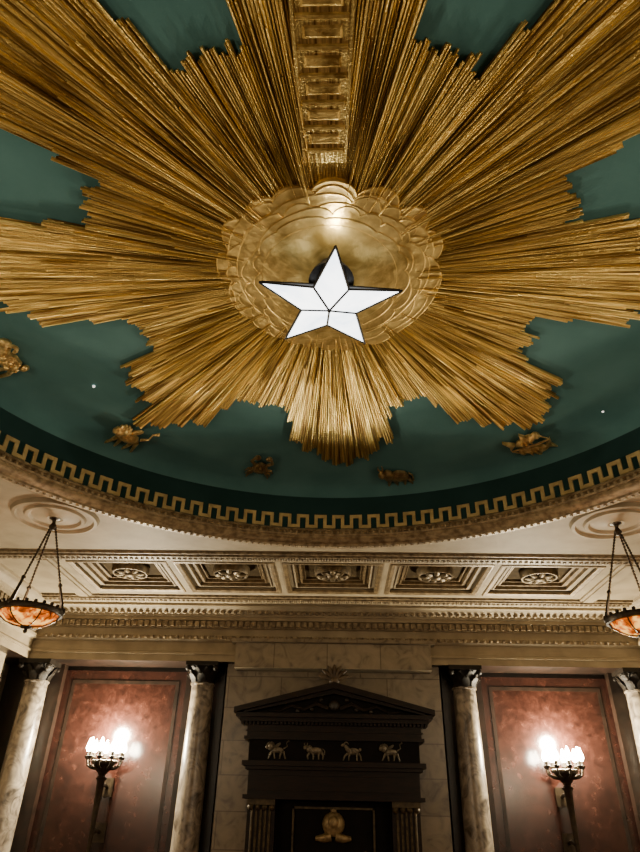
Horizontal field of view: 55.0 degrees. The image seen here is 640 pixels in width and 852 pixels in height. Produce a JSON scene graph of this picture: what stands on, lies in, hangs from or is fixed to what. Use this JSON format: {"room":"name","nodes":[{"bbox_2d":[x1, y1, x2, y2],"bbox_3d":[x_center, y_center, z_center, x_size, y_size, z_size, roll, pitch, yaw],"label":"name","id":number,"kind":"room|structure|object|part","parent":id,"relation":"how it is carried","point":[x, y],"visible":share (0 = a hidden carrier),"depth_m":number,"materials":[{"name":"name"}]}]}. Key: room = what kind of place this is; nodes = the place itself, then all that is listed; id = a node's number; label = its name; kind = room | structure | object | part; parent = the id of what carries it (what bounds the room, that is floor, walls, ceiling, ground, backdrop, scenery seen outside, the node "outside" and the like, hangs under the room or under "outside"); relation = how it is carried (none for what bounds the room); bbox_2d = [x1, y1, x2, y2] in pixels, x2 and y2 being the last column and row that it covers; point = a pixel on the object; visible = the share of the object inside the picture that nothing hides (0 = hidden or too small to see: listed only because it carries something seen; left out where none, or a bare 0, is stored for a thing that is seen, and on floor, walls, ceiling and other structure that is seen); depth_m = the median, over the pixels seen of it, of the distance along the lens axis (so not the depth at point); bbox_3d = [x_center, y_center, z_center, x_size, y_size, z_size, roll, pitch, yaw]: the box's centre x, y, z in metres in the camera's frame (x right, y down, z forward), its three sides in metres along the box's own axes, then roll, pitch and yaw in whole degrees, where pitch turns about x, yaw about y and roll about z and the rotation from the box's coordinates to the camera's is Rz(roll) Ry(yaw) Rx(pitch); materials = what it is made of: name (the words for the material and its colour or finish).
{"room":"masonic temple hall","nodes":[
{"label":"masonic temple hall","id":0,"kind":"room"},
{"bbox_2d":[0,663,9,698],"bbox_3d":[-6.274,1.337,3.876,0.200,4.800,17.300,0,-32,2],"label":"wall","id":1,"kind":"structure","parent":0,"point":[5,667],"depth_m":11.58,"materials":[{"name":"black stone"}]},
{"bbox_2d":[0,651,5,674],"bbox_3d":[0.172,5.412,9.264,12.400,3.848,1.050,0,-32,2],"label":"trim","id":2,"kind":"structure","parent":1,"relation":"attached to","point":[2,654],"depth_m":10.74,"materials":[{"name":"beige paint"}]},
{"bbox_2d":[0,638,603,851],"bbox_3d":[0.209,5.668,10.571,12.400,4.800,1.060,0,-32,2],"label":"wall","id":3,"kind":"structure","parent":0,"point":[263,668],"depth_m":10.97,"materials":[{"name":"brown stone"}]},
{"bbox_2d":[27,670,186,851],"bbox_3d":[-3.669,6.122,10.746,2.360,3.468,0.060,0,-32,2],"label":"marble panel","id":4,"kind":"object","parent":3,"relation":"attached to","point":[144,709],"visible":0.89,"depth_m":10.83,"materials":[{"name":"brown stone"}]},
{"bbox_2d":[85,737,126,851],"bbox_3d":[-3.687,6.292,10.163,0.681,2.020,0.742,0,-32,2],"label":"sconce","id":5,"kind":"object","parent":4,"relation":"attached to","point":[104,785],"visible":1,"depth_m":10.33,"materials":[{"name":"brown metal"}]},
{"bbox_2d":[85,738,91,758],"bbox_3d":[-3.958,5.534,10.555,0.110,0.330,0.110,0,-32,2],"label":"bulb","id":6,"kind":"object","parent":5,"relation":"on","point":[87,747],"depth_m":10.52,"materials":[{"name":"white glass"}]},
{"bbox_2d":[87,737,94,758],"bbox_3d":[-3.863,5.444,10.406,0.110,0.330,0.110,0,-32,2],"label":"bulb","id":7,"kind":"object","parent":5,"relation":"on","point":[92,744],"depth_m":10.37,"materials":[{"name":"white glass"}]},
{"bbox_2d":[91,739,97,759],"bbox_3d":[-3.919,5.638,10.720,0.110,0.330,0.110,0,-32,2],"label":"bulb","id":8,"kind":"object","parent":5,"relation":"on","point":[95,749],"depth_m":10.68,"materials":[{"name":"white glass"}]},
{"bbox_3d":[-3.693,6.499,10.004,0.190,1.500,0.190,0,-32,2],"label":"tapered stem","id":9,"kind":"part","parent":5,"relation":"part of","materials":[{"name":"brown metal"}]},
{"bbox_2d":[96,737,104,758],"bbox_3d":[-3.678,5.408,10.343,0.110,0.330,0.110,0,-32,2],"label":"bulb","id":10,"kind":"object","parent":5,"relation":"on","point":[101,745],"depth_m":10.31,"materials":[{"name":"white glass"}]},
{"bbox_3d":[-3.677,5.789,10.447,0.432,0.215,0.435,0,-32,2],"label":"lamp shade","id":11,"kind":"part","parent":5,"relation":"part of","materials":[{"name":"brown metal"}]},
{"bbox_2d":[102,740,108,758],"bbox_3d":[-3.764,5.706,10.823,0.110,0.330,0.110,0,-32,2],"label":"bulb","id":12,"kind":"object","parent":5,"relation":"on","point":[106,748],"depth_m":10.80,"materials":[{"name":"white glass"}]},
{"bbox_2d":[109,738,116,758],"bbox_3d":[-3.490,5.445,10.395,0.110,0.330,0.110,0,-32,2],"label":"bulb","id":13,"kind":"object","parent":5,"relation":"on","point":[113,746],"depth_m":10.36,"materials":[{"name":"white glass"}]},
{"bbox_3d":[-3.470,5.744,10.430,0.188,0.165,0.064,0,-32,2],"label":"candle arm","id":14,"kind":"part","parent":5,"relation":"part of","materials":[{"name":"brown metal"}]},
{"bbox_2d":[113,740,119,759],"bbox_3d":[-3.566,5.707,10.817,0.110,0.330,0.110,0,-32,2],"label":"bulb","id":15,"kind":"object","parent":5,"relation":"on","point":[117,750],"depth_m":10.78,"materials":[{"name":"white glass"}]},
{"bbox_2d":[118,739,125,759],"bbox_3d":[-3.387,5.537,10.538,0.110,0.330,0.110,0,-32,2],"label":"bulb","id":16,"kind":"object","parent":5,"relation":"on","point":[122,747],"depth_m":10.50,"materials":[{"name":"white glass"}]},
{"bbox_2d":[121,740,126,760],"bbox_3d":[-3.417,5.640,10.705,0.110,0.330,0.110,0,-32,2],"label":"bulb","id":17,"kind":"object","parent":5,"relation":"on","point":[125,740],"depth_m":10.69,"materials":[{"name":"white glass"}]},
{"bbox_2d":[0,645,619,674],"bbox_3d":[0.051,0.135,4.456,12.400,0.001,16.900,0,-32,2],"label":"trim","id":18,"kind":"structure","parent":3,"relation":"attached to","point":[12,657],"depth_m":11.30,"materials":[{"name":"brown stone"}]},
{"bbox_2d":[0,562,639,667],"bbox_3d":[0.060,-0.268,4.709,11.080,0.952,15.580,0,-32,2],"label":"cornice","id":19,"kind":"structure","parent":3,"relation":"attached to","point":[28,645],"depth_m":11.23,"materials":[{"name":"beige paint"}]},
{"bbox_2d":[0,664,639,851],"bbox_3d":[0.205,6.194,10.514,11.520,3.848,0.200,0,-32,2],"label":"trim","id":20,"kind":"structure","parent":3,"relation":"attached to","point":[619,705],"depth_m":10.70,"materials":[{"name":"brown stone"}]},
{"bbox_2d":[480,677,639,851],"bbox_3d":[4.087,6.154,10.517,2.360,3.468,0.060,0,-32,2],"label":"marble panel","id":21,"kind":"object","parent":3,"relation":"attached to","point":[524,716],"visible":0.89,"depth_m":10.66,"materials":[{"name":"brown stone"}]},
{"bbox_2d":[542,746,585,851],"bbox_3d":[4.069,6.325,9.934,0.681,2.020,0.742,0,-32,2],"label":"sconce","id":22,"kind":"object","parent":21,"relation":"attached to","point":[564,795],"visible":1,"depth_m":10.11,"materials":[{"name":"brown metal"}]},
{"bbox_2d":[543,747,550,768],"bbox_3d":[3.798,5.567,10.325,0.110,0.330,0.110,0,-32,2],"label":"bulb","id":23,"kind":"object","parent":22,"relation":"on","point":[545,754],"depth_m":10.29,"materials":[{"name":"white glass"}]},
{"bbox_2d":[549,749,555,768],"bbox_3d":[3.992,5.739,10.593,0.110,0.330,0.110,0,-32,2],"label":"bulb","id":24,"kind":"object","parent":22,"relation":"on","point":[551,759],"depth_m":10.56,"materials":[{"name":"white glass"}]},
{"bbox_3d":[3.873,5.774,10.213,0.188,0.165,0.064,0,-32,2],"label":"candle arm","id":25,"kind":"part","parent":22,"relation":"part of","materials":[{"name":"brown metal"}]},
{"bbox_2d":[552,746,559,767],"bbox_3d":[3.894,5.476,10.177,0.110,0.330,0.110,0,-32,2],"label":"bulb","id":26,"kind":"object","parent":22,"relation":"on","point":[554,753],"depth_m":10.15,"materials":[{"name":"white glass"}]},
{"bbox_2d":[560,749,567,768],"bbox_3d":[4.190,5.739,10.588,0.110,0.330,0.110,0,-32,2],"label":"bulb","id":27,"kind":"object","parent":22,"relation":"on","point":[562,756],"depth_m":10.56,"materials":[{"name":"white glass"}]},
{"bbox_3d":[4.080,5.821,10.218,0.432,0.215,0.435,0,-32,2],"label":"lamp shade","id":28,"kind":"part","parent":22,"relation":"part of","materials":[{"name":"brown metal"}]},
{"bbox_2d":[565,746,572,767],"bbox_3d":[4.078,5.441,10.114,0.110,0.330,0.110,0,-32,2],"label":"bulb","id":29,"kind":"object","parent":22,"relation":"on","point":[567,754],"depth_m":10.08,"materials":[{"name":"white glass"}]},
{"bbox_3d":[4.076,5.681,10.056,0.038,0.165,0.188,0,-32,2],"label":"candle arm","id":30,"kind":"part","parent":22,"relation":"part of","materials":[{"name":"brown metal"}]},
{"bbox_3d":[4.064,6.532,9.774,0.190,1.500,0.190,0,-32,2],"label":"tapered stem","id":31,"kind":"part","parent":22,"relation":"part of","materials":[{"name":"brown metal"}]},
{"bbox_2d":[571,749,578,769],"bbox_3d":[4.339,5.673,10.475,0.110,0.330,0.110,0,-32,2],"label":"bulb","id":32,"kind":"object","parent":22,"relation":"on","point":[573,751],"depth_m":10.44,"materials":[{"name":"white glass"}]},
{"bbox_3d":[4.209,5.710,10.098,0.140,0.165,0.158,0,-32,2],"label":"candle arm","id":33,"kind":"part","parent":22,"relation":"part of","materials":[{"name":"brown metal"}]},
{"bbox_2d":[575,747,582,768],"bbox_3d":[4.266,5.478,10.166,0.110,0.330,0.110,0,-32,2],"label":"bulb","id":34,"kind":"object","parent":22,"relation":"on","point":[577,754],"depth_m":10.13,"materials":[{"name":"white glass"}]},
{"bbox_2d":[578,748,585,768],"bbox_3d":[4.369,5.569,10.308,0.110,0.330,0.110,0,-32,2],"label":"bulb","id":35,"kind":"object","parent":22,"relation":"on","point":[582,757],"depth_m":10.27,"materials":[{"name":"white glass"}]},
{"bbox_2d":[0,0,639,608],"bbox_3d":[0.077,-1.011,5.173,12.400,0.800,16.900,0,-32,2],"label":"ceiling","id":36,"kind":"structure","parent":0,"point":[53,407],"depth_m":7.49,"materials":[{"name":"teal paint"}]},
{"bbox_2d":[0,338,28,377],"bbox_3d":[-3.301,-0.712,6.433,0.633,0.152,0.536,-10,-34,18],"label":"relief","id":37,"kind":"object","parent":36,"relation":"attached to","point":[9,361],"visible":1,"depth_m":6.40,"materials":[{"name":"gold metal"}]},
{"bbox_2d":[10,497,99,534],"bbox_3d":[-3.449,1.192,8.019,1.100,0.055,1.100,0,-32,2],"label":"ceiling medallion","id":38,"kind":"object","parent":36,"relation":"attached to","point":[34,512],"visible":0.95,"depth_m":7.95,"materials":[{"name":"beige paint"}]},
{"bbox_2d":[0,517,64,632],"bbox_3d":[-3.464,1.825,7.622,0.788,1.450,0.785,-7,-33,14],"label":"lamp","id":39,"kind":"object","parent":38,"relation":"hanging from","point":[26,614],"visible":1,"depth_m":7.21,"materials":[{"name":"orange glass"}]},
{"bbox_3d":[-3.474,2.301,7.327,0.690,0.170,0.690,-7,-33,14],"label":"lamp shade","id":40,"kind":"part","parent":39,"relation":"part of","materials":[{"name":"orange glass"}]},
{"bbox_3d":[-3.518,1.663,7.487,0.068,1.092,0.369,-7,-33,14],"label":"chain","id":41,"kind":"part","parent":39,"relation":"part of","materials":[{"name":"brown metal"}]},
{"bbox_3d":[-3.604,1.850,7.789,0.367,1.092,0.065,-25,-41,36],"label":"chain","id":42,"kind":"part","parent":39,"relation":"part of","materials":[{"name":"brown metal"}]},
{"bbox_3d":[-3.262,1.806,7.706,0.367,1.092,0.065,7,-33,-10],"label":"chain","id":43,"kind":"part","parent":39,"relation":"part of","materials":[{"name":"brown metal"}]},
{"bbox_2d":[65,560,185,591],"bbox_3d":[-3.131,2.403,10.167,1.560,0.220,1.520,0,-32,2],"label":"coffer","id":44,"kind":"object","parent":36,"relation":"attached to","point":[137,576],"visible":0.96,"depth_m":10.31,"materials":[{"name":"beige paint"}]},
{"bbox_3d":[-3.129,2.323,10.218,1.280,0.030,1.240,0,-32,2],"label":"panel","id":45,"kind":"part","parent":44,"relation":"part of","materials":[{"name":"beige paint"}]},
{"bbox_2d":[104,424,159,452],"bbox_3d":[-2.399,0.152,7.749,0.511,0.125,0.690,26,-40,-34],"label":"relief","id":46,"kind":"object","parent":36,"relation":"attached to","point":[125,433],"visible":1,"depth_m":7.69,"materials":[{"name":"gold metal"}]},
{"bbox_2d":[173,561,281,592],"bbox_3d":[-1.461,2.410,10.118,1.560,0.220,1.520,0,-32,2],"label":"coffer","id":47,"kind":"object","parent":36,"relation":"attached to","point":[218,577],"visible":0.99,"depth_m":10.27,"materials":[{"name":"beige paint"}]},
{"bbox_3d":[-1.460,2.330,10.168,1.280,0.030,1.240,0,-32,2],"label":"panel","id":48,"kind":"part","parent":47,"relation":"part of","materials":[{"name":"brown paint"}]},
{"bbox_2d":[245,455,273,478],"bbox_3d":[-0.815,0.568,8.391,0.392,0.115,0.652,9,-33,-11],"label":"relief","id":49,"kind":"object","parent":36,"relation":"attached to","point":[259,468],"visible":1,"depth_m":8.33,"materials":[{"name":"brown metal"}]},
{"bbox_2d":[0,0,639,466],"bbox_3d":[0.084,-1.311,5.359,6.464,0.078,6.532,13,-34,-17],"label":"sunburst","id":50,"kind":"object","parent":36,"relation":"attached to","point":[437,183],"visible":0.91,"depth_m":4.69,"materials":[{"name":"gold metal"}]},
{"bbox_3d":[-0.168,-2.477,3.512,0.050,0.044,2.202,-1,-32,3],"label":"ladder rail","id":51,"kind":"part","parent":50,"relation":"part of","materials":[{"name":"gold metal"}]},
{"bbox_2d":[258,245,402,343],"bbox_3d":[0.086,-1.132,5.263,1.209,0.320,1.150,3,-32,-3],"label":"lamp","id":52,"kind":"object","parent":50,"relation":"hanging from","point":[330,298],"visible":1,"depth_m":5.17,"materials":[{"name":"white glass"}]},
{"bbox_3d":[-0.215,-1.069,5.195,0.599,0.090,0.280,3,-32,-3],"label":"glass panel","id":53,"kind":"part","parent":52,"relation":"part of","materials":[{"name":"white glass"}]},
{"bbox_3d":[-0.140,-0.912,5.443,0.596,0.090,0.278,-17,-36,27],"label":"glass panel","id":54,"kind":"part","parent":52,"relation":"part of","materials":[{"name":"white glass"}]},
{"bbox_3d":[0.085,-1.103,5.245,1.162,0.017,1.106,3,-32,-3],"label":"plate","id":55,"kind":"part","parent":52,"relation":"part of","materials":[{"name":"black metal"}]},
{"bbox_3d":[0.065,-1.182,5.003,0.278,0.090,0.596,-7,-33,13],"label":"glass panel","id":56,"kind":"part","parent":52,"relation":"part of","materials":[{"name":"white glass"}]},
{"bbox_3d":[0.271,-0.891,5.461,0.596,0.090,0.278,24,-38,-32],"label":"glass panel","id":57,"kind":"part","parent":52,"relation":"part of","materials":[{"name":"white glass"}]},
{"bbox_3d":[0.383,-1.038,5.222,0.599,0.090,0.280,3,-32,-3],"label":"glass panel","id":58,"kind":"part","parent":52,"relation":"part of","materials":[{"name":"white glass"}]},
{"bbox_3d":[0.186,-2.475,3.502,0.050,0.044,2.202,1,-32,0],"label":"ladder rail","id":59,"kind":"part","parent":50,"relation":"part of","materials":[{"name":"gold metal"}]},
{"bbox_2d":[0,550,639,607],"bbox_3d":[0.206,2.539,10.010,10.400,0.088,2.430,0,-32,2],"label":"trim","id":60,"kind":"structure","parent":36,"relation":"attached to","point":[4,554],"depth_m":9.14,"materials":[{"name":"beige paint"}]},
{"bbox_2d":[0,449,639,547],"bbox_3d":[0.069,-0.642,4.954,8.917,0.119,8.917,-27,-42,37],"label":"trim","id":61,"kind":"structure","parent":36,"relation":"attached to","point":[10,473],"depth_m":7.98,"materials":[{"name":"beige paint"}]},
{"bbox_2d":[0,431,639,528],"bbox_3d":[0.075,-0.879,5.102,8.440,0.200,8.440,0,-32,2],"label":"trim","id":62,"kind":"structure","parent":36,"relation":"attached to","point":[8,438],"depth_m":8.08,"materials":[{"name":"gold metal"}]},
{"bbox_2d":[281,563,383,593],"bbox_3d":[0.208,2.417,10.069,1.560,0.220,1.520,0,-32,2],"label":"coffer","id":63,"kind":"object","parent":36,"relation":"attached to","point":[300,578],"visible":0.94,"depth_m":10.23,"materials":[{"name":"beige paint"}]},
{"bbox_3d":[0.210,2.337,10.119,1.280,0.030,1.240,0,-32,2],"label":"panel","id":64,"kind":"part","parent":63,"relation":"part of","materials":[{"name":"green paint"}]},
{"bbox_2d":[34,559,639,602],"bbox_3d":[0.206,2.528,10.023,9.120,0.055,1.880,0,-32,2],"label":"trim","id":65,"kind":"structure","parent":36,"relation":"attached to","point":[620,572],"depth_m":9.95,"materials":[{"name":"beige paint"}]},
{"bbox_2d":[377,466,413,486],"bbox_3d":[1.060,0.711,8.527,0.461,0.125,0.710,-7,-33,13],"label":"relief","id":66,"kind":"object","parent":36,"relation":"attached to","point":[396,476],"visible":0.94,"depth_m":8.43,"materials":[{"name":"brown metal"}]},
{"bbox_2d":[384,564,494,595],"bbox_3d":[1.877,2.424,10.019,1.560,0.220,1.520,0,-32,2],"label":"coffer","id":67,"kind":"object","parent":36,"relation":"attached to","point":[403,579],"visible":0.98,"depth_m":10.17,"materials":[{"name":"beige paint"}]},
{"bbox_3d":[1.879,2.344,10.069,1.280,0.030,1.240,0,-32,2],"label":"panel","id":68,"kind":"part","parent":67,"relation":"part of","materials":[{"name":"green paint"}]},
{"bbox_2d":[502,431,557,455],"bbox_3d":[2.643,0.239,7.716,0.509,0.121,0.646,-25,-41,35],"label":"relief","id":69,"kind":"object","parent":36,"relation":"attached to","point":[539,448],"visible":1,"depth_m":7.70,"materials":[{"name":"gold metal"}]},
{"bbox_2d":[482,565,605,596],"bbox_3d":[3.546,2.431,9.970,1.560,0.220,1.520,0,-32,2],"label":"coffer","id":70,"kind":"object","parent":36,"relation":"attached to","point":[509,580],"visible":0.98,"depth_m":10.11,"materials":[{"name":"beige paint"}]},
{"bbox_3d":[3.548,2.351,10.020,1.280,0.030,1.240,0,-32,2],"label":"panel","id":71,"kind":"part","parent":70,"relation":"part of","materials":[{"name":"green paint"}]},
{"bbox_2d":[569,502,639,539],"bbox_3d":[3.748,1.222,7.806,1.100,0.055,1.100,0,-32,2],"label":"ceiling medallion","id":72,"kind":"object","parent":36,"relation":"attached to","point":[595,524],"visible":0.98,"depth_m":7.79,"materials":[{"name":"beige paint"}]},
{"bbox_2d":[603,522,639,637],"bbox_3d":[3.734,1.855,7.409,0.788,1.450,0.785,8,-33,-10],"label":"lamp","id":73,"kind":"object","parent":72,"relation":"hanging from","point":[625,622],"visible":1,"depth_m":7.13,"materials":[{"name":"brown metal"}]},
{"bbox_3d":[3.537,1.834,7.505,0.367,1.092,0.065,-7,-33,13],"label":"chain","id":74,"kind":"part","parent":73,"relation":"part of","materials":[{"name":"brown metal"}]},
{"bbox_3d":[3.722,2.331,7.114,0.690,0.170,0.690,8,-33,-10],"label":"lamp shade","id":75,"kind":"part","parent":73,"relation":"part of","materials":[{"name":"orange glass"}]},
{"bbox_3d":[3.780,1.693,7.271,0.068,1.092,0.369,8,-33,-10],"label":"chain","id":76,"kind":"part","parent":73,"relation":"part of","materials":[{"name":"brown metal"}]},
{"bbox_3d":[3.884,1.881,7.568,0.367,1.092,0.065,25,-39,-33],"label":"chain","id":77,"kind":"part","parent":73,"relation":"part of","materials":[{"name":"brown metal"}]},
{"bbox_3d":[-0.025,3.482,2.364,12.800,0.200,17.300,0,-32,2],"label":"floor","id":78,"kind":"structure","parent":0,"visible":0},
{"bbox_2d":[0,658,61,851],"bbox_3d":[-5.200,6.002,10.402,0.654,3.847,0.654,0,-32,2],"label":"marble column","id":79,"kind":"structure","parent":78,"relation":"on","point":[18,756],"depth_m":10.57,"materials":[{"name":"beige stone"}]},
{"bbox_2d":[170,661,222,851],"bbox_3d":[-2.151,6.015,10.312,0.654,3.847,0.654,0,-32,2],"label":"marble column","id":80,"kind":"structure","parent":78,"relation":"on","point":[203,674],"depth_m":10.37,"materials":[{"name":"beige stone"}]},
{"bbox_2d":[234,664,434,851],"bbox_3d":[0.218,5.836,9.888,3.320,3.793,0.740,0,-32,2],"label":"shrine","id":81,"kind":"object","parent":78,"relation":"on","point":[333,766],"visible":1,"depth_m":9.93,"materials":[{"name":"brown wood"}]},
{"bbox_3d":[0.207,6.691,9.613,1.320,1.250,0.100,0,-32,2],"label":"panel frame","id":82,"kind":"part","parent":81,"relation":"part of","materials":[{"name":"black wood"}]},
{"bbox_3d":[0.236,5.189,10.398,2.960,0.270,0.560,0,-32,2],"label":"architrave","id":83,"kind":"part","parent":81,"relation":"part of","materials":[{"name":"brown wood"}]},
{"bbox_3d":[0.226,5.607,10.114,2.960,0.120,0.600,0,-32,2],"label":"cornice","id":84,"kind":"part","parent":81,"relation":"part of","materials":[{"name":"brown wood"}]},
{"bbox_2d":[444,665,493,851],"bbox_3d":[2.547,6.035,10.173,0.654,3.847,0.654,0,-32,2],"label":"marble column","id":85,"kind":"structure","parent":78,"relation":"on","point":[478,836],"depth_m":10.26,"materials":[{"name":"beige stone"}]},
{"bbox_2d":[611,667,639,760],"bbox_3d":[5.596,6.048,10.083,0.654,3.847,0.654,0,-32,2],"label":"marble column","id":86,"kind":"structure","parent":78,"relation":"on","point":[629,677],"depth_m":10.79,"materials":[{"name":"beige stone"}]}
]}

